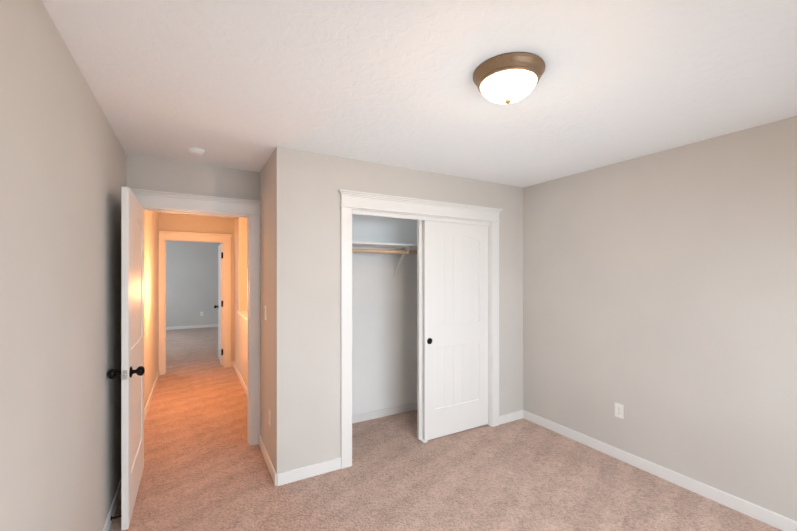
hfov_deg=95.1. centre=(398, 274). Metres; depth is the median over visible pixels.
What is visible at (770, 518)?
baseboard
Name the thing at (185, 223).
wall
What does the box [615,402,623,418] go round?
electrical outlet
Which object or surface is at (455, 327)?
closet door
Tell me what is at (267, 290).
wall
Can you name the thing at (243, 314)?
trim
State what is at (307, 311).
wall
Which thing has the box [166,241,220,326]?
wall
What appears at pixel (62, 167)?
wall
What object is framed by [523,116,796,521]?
wall
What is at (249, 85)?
ceiling
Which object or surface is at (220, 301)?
door
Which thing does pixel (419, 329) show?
closet door
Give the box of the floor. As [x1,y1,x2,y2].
[109,327,781,530]
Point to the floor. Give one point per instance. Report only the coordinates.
(205, 467)
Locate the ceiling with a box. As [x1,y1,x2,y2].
[42,0,796,218]
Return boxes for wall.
[0,0,158,530]
[126,155,259,200]
[159,213,233,361]
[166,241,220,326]
[234,217,246,386]
[260,151,273,465]
[274,146,522,473]
[352,214,416,414]
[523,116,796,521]
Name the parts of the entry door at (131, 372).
knob, handle, knob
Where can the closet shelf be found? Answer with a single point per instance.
(394, 250)
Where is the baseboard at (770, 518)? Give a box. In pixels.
[102,324,796,530]
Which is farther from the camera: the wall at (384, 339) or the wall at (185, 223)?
the wall at (185, 223)
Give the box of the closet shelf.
[352,241,416,278]
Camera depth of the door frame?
3.24 m
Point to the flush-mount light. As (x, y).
(508, 78)
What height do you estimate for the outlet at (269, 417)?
0.115 m
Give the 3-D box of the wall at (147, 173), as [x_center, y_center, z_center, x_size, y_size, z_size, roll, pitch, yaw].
[-0.601,0.300,3.713,3.495,2.440,0.115,0,0,-30]
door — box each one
[107,186,144,530]
[214,243,222,364]
[417,220,422,439]
[423,220,487,440]
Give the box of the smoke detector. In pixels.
[185,147,205,156]
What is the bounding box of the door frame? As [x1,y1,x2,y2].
[129,188,502,468]
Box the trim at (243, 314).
[238,311,246,319]
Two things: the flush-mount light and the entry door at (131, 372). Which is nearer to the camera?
the flush-mount light
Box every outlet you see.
[269,409,270,426]
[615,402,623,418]
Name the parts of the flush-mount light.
lamp shade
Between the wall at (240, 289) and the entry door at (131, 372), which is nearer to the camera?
the entry door at (131, 372)
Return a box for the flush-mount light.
[473,52,544,103]
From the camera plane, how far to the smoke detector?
2.66 m
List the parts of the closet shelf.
rod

